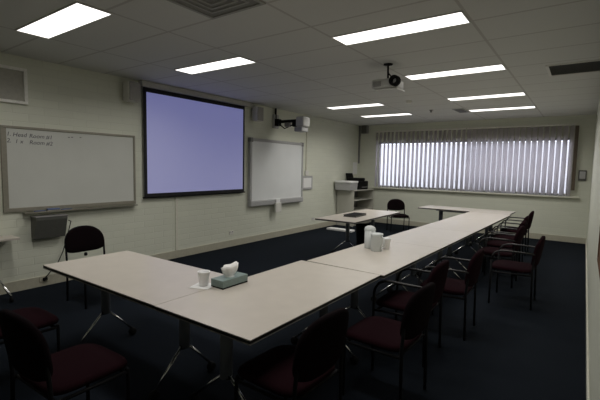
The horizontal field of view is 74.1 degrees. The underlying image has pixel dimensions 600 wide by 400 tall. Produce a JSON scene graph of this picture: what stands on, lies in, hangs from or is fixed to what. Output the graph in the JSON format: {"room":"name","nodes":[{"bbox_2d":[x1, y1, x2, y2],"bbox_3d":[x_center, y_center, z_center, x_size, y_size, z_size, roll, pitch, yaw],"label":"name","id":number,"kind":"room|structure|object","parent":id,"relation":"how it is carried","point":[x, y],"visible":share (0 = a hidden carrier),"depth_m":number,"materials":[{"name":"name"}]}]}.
{"room":"meeting room","nodes":[
{"label":"meeting room","id":0,"kind":"room"},
{"bbox_2d":[0,52,358,282],"bbox_3d":[-1.905,-0.465,7.184,0.150,2.886,12.990,5,6,35],"label":"wall","id":1,"kind":"structure","parent":0,"point":[61,97],"depth_m":6.17,"materials":[{"name":"paint"}]},
{"bbox_2d":[0,64,27,104],"bbox_3d":[-3.670,-1.356,4.443,0.040,0.430,1.090,5,6,35],"label":"wall panel","id":2,"kind":"object","parent":1,"relation":"attached to","point":[13,80],"visible":1,"depth_m":4.77,"materials":[{"name":"white paint"}]},
{"bbox_2d":[39,275,49,281],"bbox_3d":[-3.318,1.028,5.177,0.040,0.070,0.120,5,6,35],"label":"wall outlet","id":3,"kind":"object","parent":1,"relation":"attached to","point":[43,278],"visible":1,"depth_m":5.16,"materials":[{"name":"paint"}]},
{"bbox_2d":[30,214,67,239],"bbox_3d":[-3.228,0.343,5.133,0.178,0.294,0.382,5,6,35],"label":"wall box","id":4,"kind":"object","parent":1,"relation":"attached to","point":[52,225],"visible":1,"depth_m":5.08,"materials":[{"name":"grey paint"}]},
{"bbox_2d":[46,220,70,276],"bbox_3d":[-3.208,0.641,5.265,0.333,0.760,0.098,-2,6,-33],"label":"power cable","id":5,"kind":"object","parent":4,"relation":"hanging from","point":[68,220],"visible":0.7,"depth_m":5.31,"materials":[{"name":"black plastic"}]},
{"bbox_2d":[0,125,137,213],"bbox_3d":[-3.023,-0.402,5.414,0.090,1.067,1.730,5,6,35],"label":"whiteboard","id":6,"kind":"object","parent":1,"relation":"attached to","point":[42,168],"visible":1,"depth_m":5.30,"materials":[{"name":"plastic"}]},
{"bbox_2d":[46,208,59,210],"bbox_3d":[-3.214,0.124,5.181,0.046,0.036,0.150,5,6,35],"label":"eraser","id":7,"kind":"object","parent":6,"relation":"on","point":[47,209],"visible":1,"depth_m":5.14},
{"bbox_2d":[24,204,137,213],"bbox_3d":[-2.977,0.116,5.535,0.088,0.016,1.520,5,6,35],"label":"tray","id":8,"kind":"object","parent":6,"relation":"on","point":[95,205],"depth_m":5.41,"materials":[{"name":"metal"}]},
{"bbox_2d":[123,81,140,102],"bbox_3d":[-2.506,-1.604,5.908,0.205,0.285,0.190,5,6,35],"label":"wall speaker","id":9,"kind":"object","parent":1,"relation":"attached to","point":[131,90],"visible":1,"depth_m":5.83,"materials":[{"name":"white paint"}]},
{"bbox_2d":[129,81,140,100],"bbox_3d":[-2.429,-1.598,5.853,0.015,0.269,0.174,5,6,35],"label":"grille","id":10,"kind":"object","parent":9,"relation":"attached to","point":[134,87],"depth_m":5.84,"materials":[{"name":"grey metal"}]},
{"bbox_2d":[0,221,335,294],"bbox_3d":[-1.895,0.913,7.211,0.014,0.135,12.590,5,6,35],"label":"baseboard","id":11,"kind":"structure","parent":1,"relation":"attached to","point":[30,283],"depth_m":7.16,"materials":[{"name":"paint"}]},
{"bbox_2d":[175,197,177,249],"bbox_3d":[-2.121,0.409,6.833,0.018,0.925,0.050,5,6,35],"label":"trim","id":12,"kind":"structure","parent":1,"relation":"attached to","point":[176,198],"depth_m":6.82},
{"bbox_2d":[138,80,251,198],"bbox_3d":[-1.740,-0.992,7.134,0.110,1.816,2.460,5,6,35],"label":"projection screen","id":13,"kind":"object","parent":1,"relation":"attached to","point":[194,140],"visible":0.94,"depth_m":6.91,"materials":[{"name":"white fabric"}]},
{"bbox_2d":[252,106,263,121],"bbox_3d":[-0.882,-1.762,8.171,0.205,0.285,0.190,5,6,35],"label":"wall speaker","id":14,"kind":"object","parent":1,"relation":"attached to","point":[257,112],"visible":1,"depth_m":8.09,"materials":[{"name":"white paint"}]},
{"bbox_2d":[258,107,263,120],"bbox_3d":[-0.805,-1.756,8.117,0.015,0.269,0.174,5,6,35],"label":"grille","id":15,"kind":"object","parent":14,"relation":"attached to","point":[260,109],"depth_m":8.11,"materials":[{"name":"grey metal"}]},
{"bbox_2d":[248,137,303,206],"bbox_3d":[-0.491,-0.622,8.938,0.100,1.430,1.884,5,6,35],"label":"whiteboard","id":16,"kind":"object","parent":1,"relation":"attached to","point":[275,168],"visible":0.98,"depth_m":8.80,"materials":[{"name":"grey plastic"}]},
{"bbox_2d":[274,199,280,212],"bbox_3d":[-0.492,0.125,8.893,0.044,0.300,0.200,5,6,35],"label":"remote holder","id":17,"kind":"object","parent":16,"relation":"hanging from","point":[278,203],"visible":1,"depth_m":8.86,"materials":[{"name":"white paint"}]},
{"bbox_2d":[272,108,309,131],"bbox_3d":[-0.206,-1.727,8.558,0.860,0.536,0.260,5,6,35],"label":"projector","id":18,"kind":"object","parent":1,"relation":"attached to","point":[300,123],"visible":1,"depth_m":8.40,"materials":[{"name":"grey plastic"}]},
{"bbox_2d":[294,127,307,131],"bbox_3d":[0.025,-1.490,8.409,0.200,0.099,0.240,5,6,35],"label":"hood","id":19,"kind":"object","parent":18,"relation":"attached to","point":[297,129],"depth_m":8.33,"materials":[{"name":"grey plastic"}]},
{"bbox_2d":[305,127,307,170],"bbox_3d":[0.166,-1.308,9.849,0.025,1.280,0.040,5,6,35],"label":"trim","id":20,"kind":"structure","parent":1,"relation":"attached to","point":[307,127],"depth_m":9.84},
{"bbox_2d":[303,176,312,189],"bbox_3d":[0.176,-0.433,9.952,0.034,0.340,0.460,5,6,35],"label":"wall control panel","id":21,"kind":"object","parent":1,"relation":"attached to","point":[307,180],"visible":0.77,"depth_m":9.94,"materials":[{"name":"grey plastic"}]},
{"bbox_2d":[353,162,356,173],"bbox_3d":[1.662,-0.957,12.006,0.003,0.360,0.280,5,6,35],"label":"notice","id":22,"kind":"object","parent":1,"relation":"attached to","point":[354,163],"visible":1,"depth_m":12.00,"materials":[{"name":"paper"}]},
{"bbox_2d":[358,126,360,162],"bbox_3d":[1.804,-1.683,12.098,0.035,1.136,0.058,5,6,35],"label":"trim","id":23,"kind":"structure","parent":1,"relation":"attached to","point":[359,126],"depth_m":12.08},
{"bbox_2d":[0,222,585,399],"bbox_3d":[0.478,1.223,5.592,6.085,0.120,12.990,5,6,35],"label":"floor","id":24,"kind":"structure","parent":0,"point":[512,351],"depth_m":3.77,"materials":[{"name":"carpet"}]},
{"bbox_2d":[0,235,19,302],"bbox_3d":[-3.768,0.836,4.186,0.400,0.719,1.410,5,6,35],"label":"table","id":25,"kind":"object","parent":24,"relation":"on","point":[8,237],"visible":1,"depth_m":4.60,"materials":[{"name":"laminate"}]},
{"bbox_2d":[0,307,60,351],"bbox_3d":[-2.116,0.912,2.886,0.475,0.850,0.554,5,6,35],"label":"chair","id":26,"kind":"object","parent":24,"relation":"on","point":[41,318],"visible":0.51,"depth_m":2.95,"materials":[{"name":"fabric"}]},
{"bbox_2d":[0,309,129,399],"bbox_3d":[-1.331,0.980,2.267,0.475,0.850,0.554,4,6,33],"label":"chair","id":27,"kind":"object","parent":24,"relation":"on","point":[73,368],"visible":1,"depth_m":2.09,"materials":[{"name":"red fabric"}]},
{"bbox_2d":[64,225,123,308],"bbox_3d":[-2.425,0.753,4.690,0.550,0.855,0.473,5,6,35],"label":"chair","id":28,"kind":"object","parent":24,"relation":"on","point":[83,238],"visible":0.69,"depth_m":4.75,"materials":[{"name":"fabric"}]},
{"bbox_2d":[43,251,223,399],"bbox_3d":[-1.360,0.953,3.345,1.618,0.719,0.790,5,6,35],"label":"meeting table","id":29,"kind":"object","parent":24,"relation":"on","point":[145,280],"visible":0.8,"depth_m":3.17,"materials":[{"name":"laminate"}]},
{"bbox_2d":[189,282,211,289],"bbox_3d":[-0.717,0.636,2.951,0.150,0.003,0.150,2,5,15],"label":"paper napkin","id":30,"kind":"object","parent":29,"relation":"on","point":[196,285],"visible":0.7,"depth_m":2.93,"materials":[{"name":"white paper"}]},
{"bbox_2d":[197,270,209,285],"bbox_3d":[-0.714,0.581,2.950,0.093,0.106,0.093,5,6,35],"label":"foam cup","id":31,"kind":"object","parent":30,"relation":"on","point":[203,275],"visible":1,"depth_m":2.92,"materials":[{"name":"white plastic"}]},
{"bbox_2d":[211,261,247,289],"bbox_3d":[-0.530,0.557,3.002,0.128,0.160,0.260,5,6,35],"label":"tissue box","id":32,"kind":"object","parent":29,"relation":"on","point":[231,277],"visible":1,"depth_m":2.96,"materials":[{"name":"teal cardboard"}]},
{"bbox_2d":[154,260,379,399],"bbox_3d":[-0.130,1.009,2.966,0.820,0.719,1.606,5,6,35],"label":"meeting table","id":33,"kind":"object","parent":24,"relation":"on","point":[272,300],"visible":0.85,"depth_m":2.63,"materials":[{"name":"laminate"}]},
{"bbox_2d":[234,308,348,399],"bbox_3d":[-0.039,1.002,2.303,0.554,0.850,0.475,5,6,37],"label":"chair","id":34,"kind":"object","parent":24,"relation":"on","point":[286,371],"visible":1,"depth_m":2.14,"materials":[{"name":"fabric"}]},
{"bbox_2d":[327,227,354,231],"bbox_3d":[1.044,0.763,10.227,0.720,0.045,0.200,5,6,35],"label":"carton","id":35,"kind":"object","parent":24,"relation":"on","point":[328,228],"visible":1,"depth_m":10.18,"materials":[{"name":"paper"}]},
{"bbox_2d":[336,189,373,226],"bbox_3d":[1.620,0.183,11.560,0.540,1.000,1.270,5,6,35],"label":"base cabinet","id":36,"kind":"object","parent":24,"relation":"on","point":[352,200],"visible":0.56,"depth_m":11.18,"materials":[{"name":"grey laminate"}]},
{"bbox_2d":[334,180,357,190],"bbox_3d":[1.283,-0.406,11.021,0.520,0.250,0.450,5,6,35],"label":"storage box","id":37,"kind":"object","parent":36,"relation":"on","point":[342,184],"visible":1,"depth_m":10.85,"materials":[{"name":"grey plastic"}]},
{"bbox_2d":[335,183,357,190],"bbox_3d":[1.283,-0.381,11.023,0.498,0.200,0.420,5,6,35],"label":"tub","id":38,"kind":"object","parent":37,"relation":"in","point":[338,186],"depth_m":10.86,"materials":[{"name":"grey plastic"}]},
{"bbox_2d":[346,173,367,189],"bbox_3d":[1.654,-0.545,11.542,0.550,0.456,0.552,5,6,35],"label":"printer","id":39,"kind":"object","parent":36,"relation":"on","point":[362,184],"visible":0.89,"depth_m":11.41,"materials":[{"name":"black plastic"}]},
{"bbox_2d":[346,173,353,177],"bbox_3d":[1.468,-0.680,11.666,0.088,0.216,0.368,5,6,35],"label":"paper tray","id":40,"kind":"object","parent":39,"relation":"on","point":[348,175],"depth_m":11.64,"materials":[{"name":"black plastic"}]},
{"bbox_2d":[354,207,371,210],"bbox_3d":[1.611,0.272,11.573,0.498,0.020,1.210,5,6,35],"label":"shelf","id":41,"kind":"object","parent":36,"relation":"attached to","point":[355,208],"depth_m":11.78,"materials":[{"name":"grey laminate"}]},
{"bbox_2d":[354,197,372,200],"bbox_3d":[1.617,-0.027,11.548,0.498,0.020,1.210,5,6,35],"label":"shelf","id":42,"kind":"object","parent":36,"relation":"attached to","point":[355,198],"depth_m":11.78,"materials":[{"name":"grey laminate"}]},
{"bbox_2d":[315,209,399,252],"bbox_3d":[1.170,0.641,7.662,0.780,0.719,2.100,4,6,34],"label":"meeting table","id":43,"kind":"object","parent":24,"relation":"on","point":[371,214],"visible":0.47,"depth_m":7.21,"materials":[{"name":"laminate"}]},
{"bbox_2d":[343,212,365,217],"bbox_3d":[1.030,0.278,7.441,0.255,0.036,0.490,4,6,31],"label":"folder","id":44,"kind":"object","parent":43,"relation":"on","point":[354,214],"visible":1,"depth_m":7.33,"materials":[{"name":"black plastic"}]},
{"bbox_2d":[355,223,371,245],"bbox_3d":[1.245,0.733,7.812,0.326,0.515,0.326,5,6,35],"label":"waste bin","id":45,"kind":"object","parent":24,"relation":"on","point":[360,232],"visible":0.39,"depth_m":7.70,"materials":[{"name":"black plastic"}]},
{"bbox_2d":[307,241,440,317],"bbox_3d":[0.831,0.924,4.207,0.800,0.719,1.504,5,6,37],"label":"meeting table","id":46,"kind":"object","parent":24,"relation":"on","point":[385,263],"visible":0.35,"depth_m":3.95,"materials":[{"name":"laminate"}]},
{"bbox_2d":[364,225,375,248],"bbox_3d":[0.786,0.412,4.470,0.128,0.254,0.128,5,6,35],"label":"water jug","id":47,"kind":"object","parent":46,"relation":"on","point":[369,229],"visible":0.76,"depth_m":4.42,"materials":[{"name":"white plastic"}]},
{"bbox_2d":[371,232,384,251],"bbox_3d":[0.834,0.456,4.315,0.137,0.195,0.162,1,5,0],"label":"water jug","id":48,"kind":"object","parent":46,"relation":"on","point":[377,239],"visible":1,"depth_m":4.27,"materials":[{"name":"white plastic"}]},
{"bbox_2d":[382,237,390,248],"bbox_3d":[0.965,0.485,4.445,0.105,0.120,0.105,5,6,35],"label":"foam cup","id":49,"kind":"object","parent":46,"relation":"on","point":[387,240],"visible":0.77,"depth_m":4.41,"materials":[{"name":"white plastic"}]},
{"bbox_2d":[342,282,435,399],"bbox_3d":[0.639,0.970,2.838,0.554,0.850,0.475,5,6,37],"label":"chair","id":50,"kind":"object","parent":24,"relation":"on","point":[387,334],"visible":0.98,"depth_m":2.68,"materials":[{"name":"fabric"}]},
{"bbox_2d":[386,199,409,232],"bbox_3d":[2.518,0.402,10.233,0.473,0.821,0.550,1,5,-1],"label":"chair","id":51,"kind":"object","parent":24,"relation":"on","point":[393,204],"visible":0.9,"depth_m":10.41,"materials":[{"name":"black fabric"}]},
{"bbox_2d":[371,260,448,366],"bbox_3d":[0.993,0.920,3.519,0.554,0.850,0.553,5,6,35],"label":"chair","id":52,"kind":"object","parent":24,"relation":"on","point":[397,299],"visible":0.77,"depth_m":3.41,"materials":[{"name":"red fabric"}]},
{"bbox_2d":[387,227,473,301],"bbox_3d":[1.738,0.841,5.410,0.800,0.719,1.504,5,6,37],"label":"meeting table","id":53,"kind":"object","parent":24,"relation":"on","point":[443,239],"visible":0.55,"depth_m":5.26,"materials":[{"name":"laminate"}]},
{"bbox_2d":[418,248,483,340],"bbox_3d":[1.538,0.887,4.038,0.554,0.850,0.553,4,6,34],"label":"chair","id":54,"kind":"object","parent":24,"relation":"on","point":[452,286],"visible":0.83,"depth_m":3.82,"materials":[{"name":"fabric"}]},
{"bbox_2d":[420,218,495,270],"bbox_3d":[2.644,0.757,6.612,0.800,0.719,1.504,5,6,37],"label":"meeting table","id":55,"kind":"object","parent":24,"relation":"on","point":[475,226],"visible":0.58,"depth_m":6.46,"materials":[{"name":"laminate"}]},
{"bbox_2d":[418,205,515,233],"bbox_3d":[3.768,0.570,9.109,1.930,0.719,0.780,5,6,37],"label":"meeting table","id":56,"kind":"object","parent":24,"relation":"on","point":[441,209],"visible":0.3,"depth_m":9.06,"materials":[{"name":"laminate"}]},
{"bbox_2d":[450,211,510,258],"bbox_3d":[3.551,0.674,7.815,0.800,0.719,1.504,5,6,37],"label":"meeting table","id":57,"kind":"object","parent":24,"relation":"on","point":[492,217],"visible":0.62,"depth_m":7.66,"materials":[{"name":"laminate"}]},
{"bbox_2d":[477,225,524,287],"bbox_3d":[2.907,0.769,5.759,0.554,0.850,0.553,5,6,35],"label":"chair","id":58,"kind":"object","parent":24,"relation":"on","point":[518,237],"visible":0.86,"depth_m":5.58,"materials":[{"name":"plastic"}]},
{"bbox_2d":[482,220,526,276],"bbox_3d":[3.273,0.727,6.355,0.554,0.850,0.553,5,6,37],"label":"chair","id":59,"kind":"object","parent":24,"relation":"on","point":[493,243],"visible":0.56,"depth_m":6.27,"materials":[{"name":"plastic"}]},
{"bbox_2d":[489,216,528,262],"bbox_3d":[3.696,0.680,7.011,0.554,0.850,0.553,5,6,35],"label":"chair","id":60,"kind":"object","parent":24,"relation":"on","point":[526,218],"visible":0.44,"depth_m":6.91,"materials":[{"name":"fabric"}]},
{"bbox_2d":[488,236,545,309],"bbox_3d":[2.670,0.837,4.898,0.554,0.850,0.553,5,6,35],"label":"chair","id":61,"kind":"object","parent":24,"relation":"on","point":[506,265],"visible":1,"depth_m":4.77,"materials":[{"name":"fabric"}]},
{"bbox_2d":[500,211,533,255],"bbox_3d":[4.290,0.619,7.875,0.554,0.850,0.553,5,6,35],"label":"chair","id":62,"kind":"object","parent":24,"relation":"on","point":[531,215],"visible":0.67,"depth_m":7.71,"materials":[{"name":"fabric"}]},
{"bbox_2d":[0,0,599,125],"bbox_3d":[0.536,-1.772,5.341,6.085,0.120,12.990,5,6,35],"label":"ceiling","id":63,"kind":"structure","parent":0,"point":[299,68],"depth_m":4.39,"materials":[{"name":"tile"}]},
{"bbox_2d":[15,1,112,38],"bbox_3d":[-2.179,-1.617,3.625,1.224,0.008,0.306,5,6,35],"label":"recessed light","id":64,"kind":"object","parent":63,"relation":"in","point":[75,15],"visible":1,"depth_m":3.57,"materials":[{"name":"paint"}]},
{"bbox_2d":[174,56,256,73],"bbox_3d":[-1.113,-1.720,5.111,1.224,0.008,0.306,5,6,35],"label":"recessed light","id":65,"kind":"object","parent":63,"relation":"in","point":[235,61],"visible":1,"depth_m":5.07,"materials":[{"name":"white plastic"}]},
{"bbox_2d":[167,0,265,18],"bbox_3d":[-0.685,-1.536,3.035,0.600,0.012,0.600,5,6,35],"label":"ceiling vent","id":66,"kind":"object","parent":63,"relation":"in","point":[212,9],"visible":1,"depth_m":3.17,"materials":[{"name":"metal"}]},
{"bbox_2d":[325,103,383,108],"bbox_3d":[1.129,-1.939,8.235,1.224,0.008,0.306,5,6,35],"label":"recessed light","id":67,"kind":"object","parent":63,"relation":"in","point":[371,104],"visible":1,"depth_m":8.22,"materials":[{"name":"white plastic"}]},
{"bbox_2d":[361,113,412,117],"bbox_3d":[2.057,-2.029,9.528,1.224,0.008,0.306,5,6,35],"label":"recessed light","id":68,"kind":"object","parent":63,"relation":"in","point":[397,114],"visible":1,"depth_m":9.53,"materials":[{"name":"white plastic"}]},
{"bbox_2d":[372,63,404,93],"bbox_3d":[1.092,-1.494,4.851,0.372,0.330,0.330,5,6,35],"label":"ceiling projector","id":69,"kind":"object","parent":63,"relation":"hanging from","point":[393,84],"visible":1,"depth_m":4.80,"materials":[{"name":"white plastic"}]},
{"bbox_2d":[331,10,470,45],"bbox_3d":[0.888,-1.560,3.656,1.224,0.008,0.306,5,6,35],"label":"recessed light","id":70,"kind":"object","parent":63,"relation":"in","point":[456,18],"visible":1,"depth_m":3.60,"materials":[{"name":"white plastic"}]},
{"bbox_2d":[404,64,506,79],"bbox_3d":[2.007,-1.669,5.215,1.224,0.008,0.306,5,6,35],"label":"recessed light","id":71,"kind":"object","parent":63,"relation":"in","point":[496,67],"visible":1,"depth_m":5.18,"materials":[{"name":"white plastic"}]},
{"bbox_2d":[452,108,468,112],"bbox_3d":[3.461,-1.915,8.540,0.220,0.016,0.600,5,6,35],"label":"ceiling vent","id":72,"kind":"object","parent":63,"relation":"in","point":[461,110],"visible":1,"depth_m":8.45,"materials":[{"name":"metal"}]},
{"bbox_2d":[455,109,465,112],"bbox_3d":[3.461,-1.909,8.540,0.160,0.005,0.500,5,6,35],"label":"grille","id":73,"kind":"object","parent":72,"relation":"attached to","point":[457,110],"depth_m":8.45,"materials":[{"name":"grey metal"}]},
{"bbox_2d":[446,92,525,100],"bbox_3d":[3.199,-1.785,6.876,1.224,0.008,0.306,5,6,35],"label":"recessed light","id":74,"kind":"object","parent":63,"relation":"in","point":[516,93],"visible":1,"depth_m":6.84,"materials":[{"name":"white plastic"}]},
{"bbox_2d":[469,106,535,111],"bbox_3d":[4.148,-1.877,8.199,1.224,0.008,0.306,5,6,35],"label":"recessed light","id":75,"kind":"object","parent":63,"relation":"in","point":[520,107],"visible":1,"depth_m":8.14,"materials":[{"name":"white plastic"}]},
{"bbox_2d":[545,59,599,76],"bbox_3d":[3.369,-1.611,4.867,0.580,0.012,0.620,5,6,35],"label":"ceiling vent","id":76,"kind":"object","parent":63,"relation":"in","point":[592,65],"visible":1,"depth_m":4.85,"materials":[{"name":"grey metal"}]},
{"bbox_2d":[358,114,596,239],"bbox_3d":[4.215,-0.635,10.634,5.785,2.886,0.250,5,6,35],"label":"wall","id":77,"kind":"structure","parent":0,"point":[552,215],"depth_m":9.90,"materials":[{"name":"paint"}]},
{"bbox_2d":[361,125,368,133],"bbox_3d":[1.945,-2.108,11.909,0.190,0.240,0.136,5,6,35],"label":"speaker","id":78,"kind":"object","parent":77,"relation":"attached to","point":[364,128],"visible":1,"depth_m":11.86},
{"bbox_2d":[361,126,366,132],"bbox_3d":[1.908,-2.104,11.857,0.160,0.210,0.008,5,6,35],"label":"grille","id":79,"kind":"object","parent":78,"relation":"attached to","point":[363,128],"depth_m":11.85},
{"bbox_2d":[378,138,568,195],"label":"window","id":80,"kind":"structure","parent":77,"relation":"in","point":[555,138],"depth_m":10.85,"materials":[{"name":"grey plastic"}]},
{"bbox_2d":[375,128,466,190],"bbox_3d":[3.239,-1.134,11.034,2.552,1.625,0.091,5,6,35],"label":"vertical blind","id":81,"kind":"object","parent":80,"relation":"attached to","point":[443,129],"visible":1,"depth_m":10.90,"materials":[{"name":"grey fabric"}]},
{"bbox_2d":[464,123,578,195],"bbox_3d":[5.246,-0.975,9.605,2.370,1.625,0.089,5,6,35],"label":"vertical blind","id":82,"kind":"object","parent":80,"relation":"attached to","point":[477,132],"visible":1,"depth_m":9.55,"materials":[{"name":"grey fabric"}]},
{"bbox_2d":[371,187,578,197],"bbox_3d":[4.225,-0.214,10.440,5.080,0.030,0.099,5,6,35],"label":"trim","id":83,"kind":"structure","parent":77,"relation":"attached to","point":[371,187],"depth_m":10.10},
{"bbox_2d":[375,218,585,243],"bbox_3d":[4.111,0.743,10.642,5.757,0.135,0.014,5,6,35],"label":"baseboard","id":84,"kind":"structure","parent":77,"relation":"attached to","point":[380,220],"depth_m":9.55,"materials":[{"name":"paint"}]},
{"bbox_2d":[578,170,586,180],"bbox_3d":[6.344,-0.549,8.931,0.150,0.240,0.044,5,6,35],"label":"controller","id":85,"kind":"object","parent":77,"relation":"attached to","point":[582,174],"visible":1,"depth_m":8.91,"materials":[{"name":"grey plastic"}]},
{"bbox_2d":[587,100,599,399],"bbox_3d":[2.919,-0.084,3.749,0.150,2.886,12.990,5,6,35],"label":"wall","id":86,"kind":"structure","parent":0,"point":[593,279],"depth_m":3.71,"materials":[{"name":"paint"}]},
{"bbox_2d":[586,240,589,399],"bbox_3d":[2.796,1.301,3.872,0.014,0.100,12.590,5,6,35],"label":"baseboard","id":87,"kind":"structure","parent":86,"relation":"attached to","point":[587,333],"depth_m":3.52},
{"bbox_2d":[597,230,599,277],"bbox_3d":[1.313,-0.146,1.637,0.024,1.200,2.200,5,6,35],"label":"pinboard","id":88,"kind":"object","parent":86,"relation":"attached to","point":[598,254],"visible":1,"depth_m":2.52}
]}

